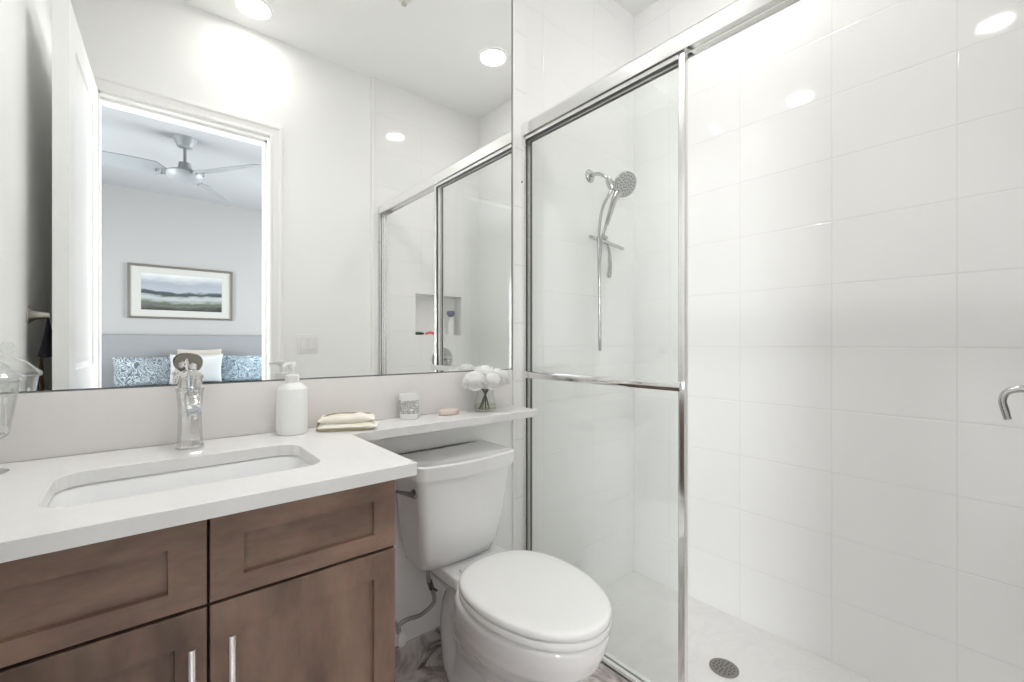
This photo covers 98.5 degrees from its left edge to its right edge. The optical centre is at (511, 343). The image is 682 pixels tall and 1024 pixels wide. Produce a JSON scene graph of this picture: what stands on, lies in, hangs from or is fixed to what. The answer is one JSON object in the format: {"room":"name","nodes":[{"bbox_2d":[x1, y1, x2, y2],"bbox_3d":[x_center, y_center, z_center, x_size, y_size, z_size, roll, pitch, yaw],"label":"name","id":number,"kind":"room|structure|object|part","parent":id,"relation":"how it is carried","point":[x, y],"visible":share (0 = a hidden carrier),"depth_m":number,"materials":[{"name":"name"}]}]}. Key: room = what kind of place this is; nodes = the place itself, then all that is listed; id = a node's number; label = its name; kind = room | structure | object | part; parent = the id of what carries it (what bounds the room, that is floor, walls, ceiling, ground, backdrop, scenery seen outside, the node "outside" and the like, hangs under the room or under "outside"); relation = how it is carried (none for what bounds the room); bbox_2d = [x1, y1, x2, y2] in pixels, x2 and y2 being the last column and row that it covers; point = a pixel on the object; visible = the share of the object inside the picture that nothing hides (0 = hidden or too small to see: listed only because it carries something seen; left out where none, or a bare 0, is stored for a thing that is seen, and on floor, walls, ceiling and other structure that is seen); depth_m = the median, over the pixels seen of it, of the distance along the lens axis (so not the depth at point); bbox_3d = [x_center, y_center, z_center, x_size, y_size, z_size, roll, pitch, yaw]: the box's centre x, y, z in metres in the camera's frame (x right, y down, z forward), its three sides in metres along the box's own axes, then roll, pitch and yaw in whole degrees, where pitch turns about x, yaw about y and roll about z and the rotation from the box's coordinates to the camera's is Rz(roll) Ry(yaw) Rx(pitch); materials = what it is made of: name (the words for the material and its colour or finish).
{"room":"bathroom","nodes":[
{"label":"bathroom","id":0,"kind":"room"},
{"bbox_2d":[0,0,633,646],"bbox_3d":[-0.272,-0.196,1.694,2.350,3.180,0.120,0,0,-40],"label":"wall","id":1,"kind":"structure","parent":0,"point":[583,433],"depth_m":2.10,"materials":[{"name":"tile"}]},
{"bbox_2d":[0,369,511,462],"bbox_3d":[-0.564,0.179,1.363,1.473,0.144,0.010,0,0,-40],"label":"backsplash","id":2,"kind":"structure","parent":1,"relation":"attached to","point":[60,423],"depth_m":1.11,"materials":[{"name":"stone"}]},
{"bbox_2d":[0,0,512,393],"bbox_3d":[-0.562,-0.685,1.366,1.476,1.582,0.007,0,0,-40],"label":"wall mirror","id":3,"kind":"object","parent":1,"relation":"attached to","point":[250,188],"visible":1,"depth_m":1.23,"materials":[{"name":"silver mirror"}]},
{"bbox_2d":[395,570,437,646],"bbox_3d":[-0.337,0.858,1.502,0.170,0.255,0.090,0,0,-40],"label":"supply valve","id":4,"kind":"object","parent":1,"relation":"attached to","point":[401,638],"visible":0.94,"depth_m":1.50,"materials":[{"name":"silver metal"}]},
{"bbox_3d":[-0.359,0.962,1.434,0.032,0.044,0.014,0,0,-40],"label":"knob","id":5,"kind":"part","parent":4,"relation":"part of","materials":[{"name":"white plastic"}]},
{"bbox_2d":[395,626,441,680],"bbox_3d":[-0.562,1.091,1.364,1.479,0.108,0.011,0,0,-40],"label":"baseboard","id":6,"kind":"structure","parent":1,"relation":"attached to","point":[421,650],"depth_m":1.55,"materials":[{"name":"stone"}]},
{"bbox_2d":[512,0,514,549],"bbox_3d":[0.005,-0.321,1.842,0.006,2.930,0.011,0,0,-40],"label":"trim","id":7,"kind":"structure","parent":1,"relation":"attached to","point":[513,369],"depth_m":1.84,"materials":[{"name":"white paint"}]},
{"bbox_2d":[589,235,623,277],"bbox_3d":[0.472,-0.441,2.213,0.266,0.225,0.045,0,0,-40],"label":"squeegee","id":8,"kind":"object","parent":1,"relation":"attached to","point":[609,271],"visible":0.91,"depth_m":2.21,"materials":[{"name":"silver metal"}]},
{"bbox_3d":[0.488,-0.415,2.214,0.025,0.173,0.026,0,0,-40],"label":"handle","id":9,"kind":"part","parent":8,"relation":"part of","materials":[{"name":"silver metal"}]},
{"bbox_2d":[585,169,636,350],"bbox_3d":[0.471,-0.410,2.111,0.238,0.891,0.101,0,0,19],"label":"handheld shower","id":10,"kind":"object","parent":1,"relation":"attached to","point":[624,184],"visible":1,"depth_m":2.09,"materials":[{"name":"silver metal"}]},
{"bbox_3d":[0.417,-0.812,2.123,0.064,0.087,0.112,0,0,-40],"label":"shower arm","id":11,"kind":"part","parent":10,"relation":"part of","materials":[{"name":"silver metal"}]},
{"bbox_2d":[395,657,614,681],"bbox_3d":[-0.094,1.220,0.778,1.640,0.150,1.709,0,0,-40],"label":"floor","id":12,"kind":"structure","parent":0,"point":[434,671],"depth_m":1.52,"materials":[{"name":"tile"}]},
{"bbox_2d":[0,480,394,681],"bbox_3d":[-0.672,0.712,0.895,0.703,0.866,0.559,0,0,-40],"label":"vanity cabinet","id":13,"kind":"object","parent":12,"relation":"on","point":[303,590],"visible":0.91,"depth_m":0.73,"materials":[{"name":"brown wood"}]},
{"bbox_3d":[-0.630,0.353,0.620,0.330,0.142,0.019,0,0,-40],"label":"drawer","id":14,"kind":"part","parent":13,"relation":"part of","materials":[{"name":"brown wood"}]},
{"bbox_3d":[-0.630,0.731,0.620,0.330,0.603,0.019,0,0,-40],"label":"door","id":15,"kind":"part","parent":13,"relation":"part of","materials":[{"name":"brown wood"}]},
{"bbox_3d":[-0.504,0.567,0.693,0.012,0.185,0.032,0,0,-40],"label":"handle","id":16,"kind":"part","parent":13,"relation":"part of","materials":[{"name":"silver metal"}]},
{"bbox_3d":[-0.530,0.653,0.727,0.702,0.748,0.016,0,0,-40],"label":"frame","id":17,"kind":"part","parent":13,"relation":"part of","materials":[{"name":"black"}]},
{"bbox_3d":[-0.463,0.567,0.727,0.012,0.185,0.032,0,0,-40],"label":"handle","id":18,"kind":"part","parent":13,"relation":"part of","materials":[{"name":"silver metal"}]},
{"bbox_2d":[0,405,536,562],"bbox_3d":[-0.388,0.265,1.141,1.457,0.027,0.555,0,0,-40],"label":"countertop","id":19,"kind":"structure","parent":13,"relation":"on","point":[338,460],"depth_m":0.84,"materials":[{"name":"white stone"}]},
{"bbox_2d":[0,362,24,474],"bbox_3d":[-1.015,0.123,0.845,0.112,0.256,0.112,0,0,-40],"label":"apothecary jar","id":20,"kind":"object","parent":19,"relation":"on","point":[2,470],"visible":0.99,"depth_m":0.87,"materials":[{"name":"clear glass"}]},
{"bbox_2d":[0,397,3,432],"bbox_3d":[-1.003,0.138,0.864,0.006,0.074,0.011,0,0,22],"label":"cotton swab","id":21,"kind":"object","parent":20,"relation":"in","point":[1,425],"visible":1,"depth_m":0.86,"materials":[{"name":"white"}]},
{"bbox_2d":[3,397,8,433],"bbox_3d":[-0.984,0.139,0.858,0.007,0.072,0.012,0,0,-40],"label":"cotton swab","id":22,"kind":"object","parent":20,"relation":"in","point":[5,399],"visible":1,"depth_m":0.86,"materials":[{"name":"white"}]},
{"bbox_3d":[-1.015,0.035,0.845,0.112,0.080,0.112,0,0,-40],"label":"lid","id":23,"kind":"part","parent":20,"relation":"part of","materials":[{"name":"clear glass"}]},
{"bbox_2d":[47,455,310,507],"bbox_3d":[-0.633,0.352,0.890,0.481,0.146,0.313,0,0,-40],"label":"sink","id":24,"kind":"object","parent":19,"relation":"in","point":[145,484],"visible":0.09,"depth_m":0.96,"materials":[{"name":"white ceramic"}]},
{"bbox_2d":[175,353,203,450],"bbox_3d":[-0.760,0.137,1.045,0.058,0.228,0.151,0,0,-40],"label":"faucet","id":25,"kind":"object","parent":19,"relation":"on","point":[189,390],"visible":1,"depth_m":1.05,"materials":[{"name":"silver metal"}]},
{"bbox_3d":[-0.742,0.137,1.024,0.030,0.049,0.094,0,0,-40],"label":"spout","id":26,"kind":"part","parent":25,"relation":"part of","materials":[{"name":"silver metal"}]},
{"bbox_2d":[276,362,307,435],"bbox_3d":[-0.618,0.151,1.240,0.079,0.200,0.079,0,0,-40],"label":"soap dispenser","id":27,"kind":"object","parent":19,"relation":"on","point":[292,395],"visible":1,"depth_m":1.21,"materials":[{"name":"white plastic"}]},
{"bbox_2d":[316,412,378,431],"bbox_3d":[-0.487,0.227,1.306,0.171,0.048,0.090,0,0,-13],"label":"folded washcloth","id":28,"kind":"object","parent":19,"relation":"on","point":[344,421],"visible":1,"depth_m":1.28,"materials":[{"name":"beige fabric"}]},
{"bbox_2d":[399,393,418,419],"bbox_3d":[-0.346,0.209,1.483,0.067,0.084,0.067,0,0,-40],"label":"candle","id":29,"kind":"object","parent":19,"relation":"on","point":[408,402],"visible":1,"depth_m":1.46,"materials":[{"name":"white wax"}]},
{"bbox_2d":[438,408,458,415],"bbox_3d":[-0.226,0.242,1.573,0.080,0.018,0.054,0,0,-40],"label":"soap bar","id":30,"kind":"object","parent":19,"relation":"on","point":[448,411],"visible":1,"depth_m":1.55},
{"bbox_3d":[-0.101,0.209,1.665,0.086,0.084,0.086,0,0,-40],"label":"glass vase","id":31,"kind":"object","parent":19,"relation":"on","visible":0},
{"bbox_2d":[461,370,489,407],"bbox_3d":[-0.135,0.170,1.627,0.106,0.146,0.111,0,0,-3],"label":"chrysanthemum","id":32,"kind":"object","parent":31,"relation":"in","point":[475,381],"visible":0.98,"depth_m":1.59,"materials":[{"name":"white plant"}]},
{"bbox_2d":[474,365,496,407],"bbox_3d":[-0.105,0.161,1.672,0.106,0.164,0.107,0,0,-40],"label":"chrysanthemum","id":33,"kind":"object","parent":31,"relation":"in","point":[486,369],"visible":0.33,"depth_m":1.65,"materials":[{"name":"white plant"}]},
{"bbox_2d":[481,372,502,407],"bbox_3d":[-0.076,0.174,1.642,0.091,0.138,0.094,0,0,10],"label":"chrysanthemum","id":34,"kind":"object","parent":31,"relation":"in","point":[493,379],"visible":0.84,"depth_m":1.61,"materials":[{"name":"white plant"}]},
{"bbox_2d":[479,368,509,408],"bbox_3d":[-0.063,0.168,1.699,0.120,0.151,0.104,0,0,1],"label":"chrysanthemum","id":35,"kind":"object","parent":31,"relation":"in","point":[504,374],"visible":0.54,"depth_m":1.67,"materials":[{"name":"white plant"}]},
{"bbox_3d":[-0.376,0.353,0.833,0.324,0.142,0.019,0,0,-40],"label":"drawer","id":36,"kind":"part","parent":13,"relation":"part of","materials":[{"name":"brown wood"}]},
{"bbox_3d":[-0.376,0.731,0.833,0.324,0.603,0.019,0,0,-40],"label":"door","id":37,"kind":"part","parent":13,"relation":"part of","materials":[{"name":"brown wood"}]},
{"bbox_2d":[395,440,611,681],"bbox_3d":[-0.030,0.760,1.346,0.436,0.770,0.700,0,0,-40],"label":"toilet","id":38,"kind":"object","parent":12,"relation":"on","point":[506,615],"visible":1,"depth_m":1.35,"materials":[{"name":"white ceramic"}]},
{"bbox_3d":[-0.326,0.467,1.377,0.027,0.030,0.126,0,0,-40],"label":"flush lever","id":39,"kind":"part","parent":38,"relation":"part of","materials":[{"name":"silver metal"}]},
{"bbox_3d":[-0.195,0.577,1.523,0.368,0.308,0.217,0,0,-40],"label":"tank","id":40,"kind":"part","parent":38,"relation":"part of","materials":[{"name":"white ceramic"}]},
{"bbox_3d":[-0.189,0.399,1.516,0.385,0.047,0.235,0,0,-40],"label":"tank lid","id":41,"kind":"part","parent":38,"relation":"part of","materials":[{"name":"white ceramic"}]},
{"bbox_3d":[-0.002,0.940,1.365,0.367,0.409,0.684,0,0,-40],"label":"bowl","id":42,"kind":"part","parent":38,"relation":"part of","materials":[{"name":"white ceramic"}]},
{"bbox_3d":[0.065,0.740,1.286,0.368,0.020,0.487,0,0,-40],"label":"seat","id":43,"kind":"part","parent":38,"relation":"part of","materials":[{"name":"white plastic"}]},
{"bbox_3d":[0.065,0.715,1.286,0.368,0.024,0.487,0,0,-40],"label":"seat lid","id":44,"kind":"part","parent":38,"relation":"part of","materials":[{"name":"white plastic"}]},
{"bbox_2d":[515,0,525,549],"bbox_3d":[-0.006,-0.271,1.913,0.067,3.030,0.129,0,0,-40],"label":"wall","id":45,"kind":"structure","parent":0,"point":[520,5],"depth_m":1.86,"materials":[{"name":"white paint"}]},
{"bbox_2d":[614,0,657,15],"bbox_3d":[0.241,-1.835,1.087,2.550,0.100,1.709,0,0,-40],"label":"ceiling","id":46,"kind":"structure","parent":0,"point":[634,7],"depth_m":2.32,"materials":[{"name":"white paint"}]},
{"bbox_2d":[603,571,873,681],"bbox_3d":[0.868,1.317,1.616,0.910,0.155,1.669,0,0,-40],"label":"floor","id":47,"kind":"structure","parent":0,"point":[644,628],"depth_m":1.81,"materials":[{"name":"tile"}]},
{"bbox_2d":[709,658,738,677],"bbox_3d":[0.810,1.237,1.685,0.104,0.004,0.104,0,0,-40],"label":"floor drain","id":48,"kind":"object","parent":47,"relation":"on","point":[722,667],"visible":1,"depth_m":1.68,"materials":[{"name":"silver metal"}]},
{"bbox_3d":[0.539,1.197,1.339,0.080,0.096,1.469,0,0,-40],"label":"trim","id":49,"kind":"structure","parent":47,"relation":"on","visible":0},
{"bbox_2d":[521,0,801,681],"bbox_3d":[0.525,0.105,1.333,0.060,2.079,1.460,0,0,-40],"label":"frame","id":50,"kind":"object","parent":49,"relation":"on","point":[738,16],"visible":0.5,"depth_m":1.35,"materials":[{"name":"silver metal"}]},
{"bbox_2d":[522,47,686,681],"bbox_3d":[0.277,0.120,1.590,0.040,2.021,0.730,0,0,-40],"label":"sliding shower door","id":51,"kind":"structure","parent":50,"relation":"attached to","point":[680,57],"depth_m":1.33,"materials":[{"name":"silver glass"}]},
{"bbox_3d":[0.285,-0.875,1.598,0.017,0.030,0.691,0,0,-40],"label":"rail","id":52,"kind":"part","parent":51,"relation":"part of","materials":[{"name":"silver metal"}]},
{"bbox_3d":[0.285,1.117,1.598,0.017,0.026,0.691,0,0,-40],"label":"rail","id":53,"kind":"part","parent":51,"relation":"part of","materials":[{"name":"silver metal"}]},
{"bbox_2d":[528,53,687,681],"bbox_3d":[0.300,0.120,1.618,0.018,2.021,0.718,0,0,-40],"label":"sliding shower door","id":54,"kind":"structure","parent":50,"relation":"attached to","point":[609,656],"depth_m":1.85,"materials":[{"name":"silver glass"}]},
{"bbox_3d":[0.300,-0.875,1.618,0.017,0.030,0.679,0,0,-40],"label":"rail","id":55,"kind":"part","parent":54,"relation":"part of","materials":[{"name":"silver metal"}]},
{"bbox_3d":[0.300,1.117,1.618,0.017,0.026,0.679,0,0,-40],"label":"rail","id":56,"kind":"part","parent":54,"relation":"part of","materials":[{"name":"silver metal"}]},
{"bbox_3d":[0.525,-0.905,1.333,0.060,0.058,1.460,0,0,-40],"label":"header rail","id":57,"kind":"part","parent":50,"relation":"part of","materials":[{"name":"silver metal"}]},
{"bbox_2d":[634,0,1023,681],"bbox_3d":[1.185,-0.196,1.883,0.120,3.180,1.709,0,0,-40],"label":"wall","id":58,"kind":"structure","parent":0,"point":[856,167],"depth_m":1.69,"materials":[{"name":"tile"}]},
{"bbox_3d":[1.323,-0.196,0.956,0.865,3.180,0.144,0,0,-40],"label":"wall","id":59,"kind":"structure","parent":0,"visible":0},
{"bbox_2d":[998,385,1023,419],"bbox_3d":[1.317,0.115,1.119,0.176,0.176,0.112,0,0,-40],"label":"grab bar","id":60,"kind":"object","parent":59,"relation":"attached to","point":[1002,399],"visible":1,"depth_m":1.15,"materials":[{"name":"silver metal"}]}
]}

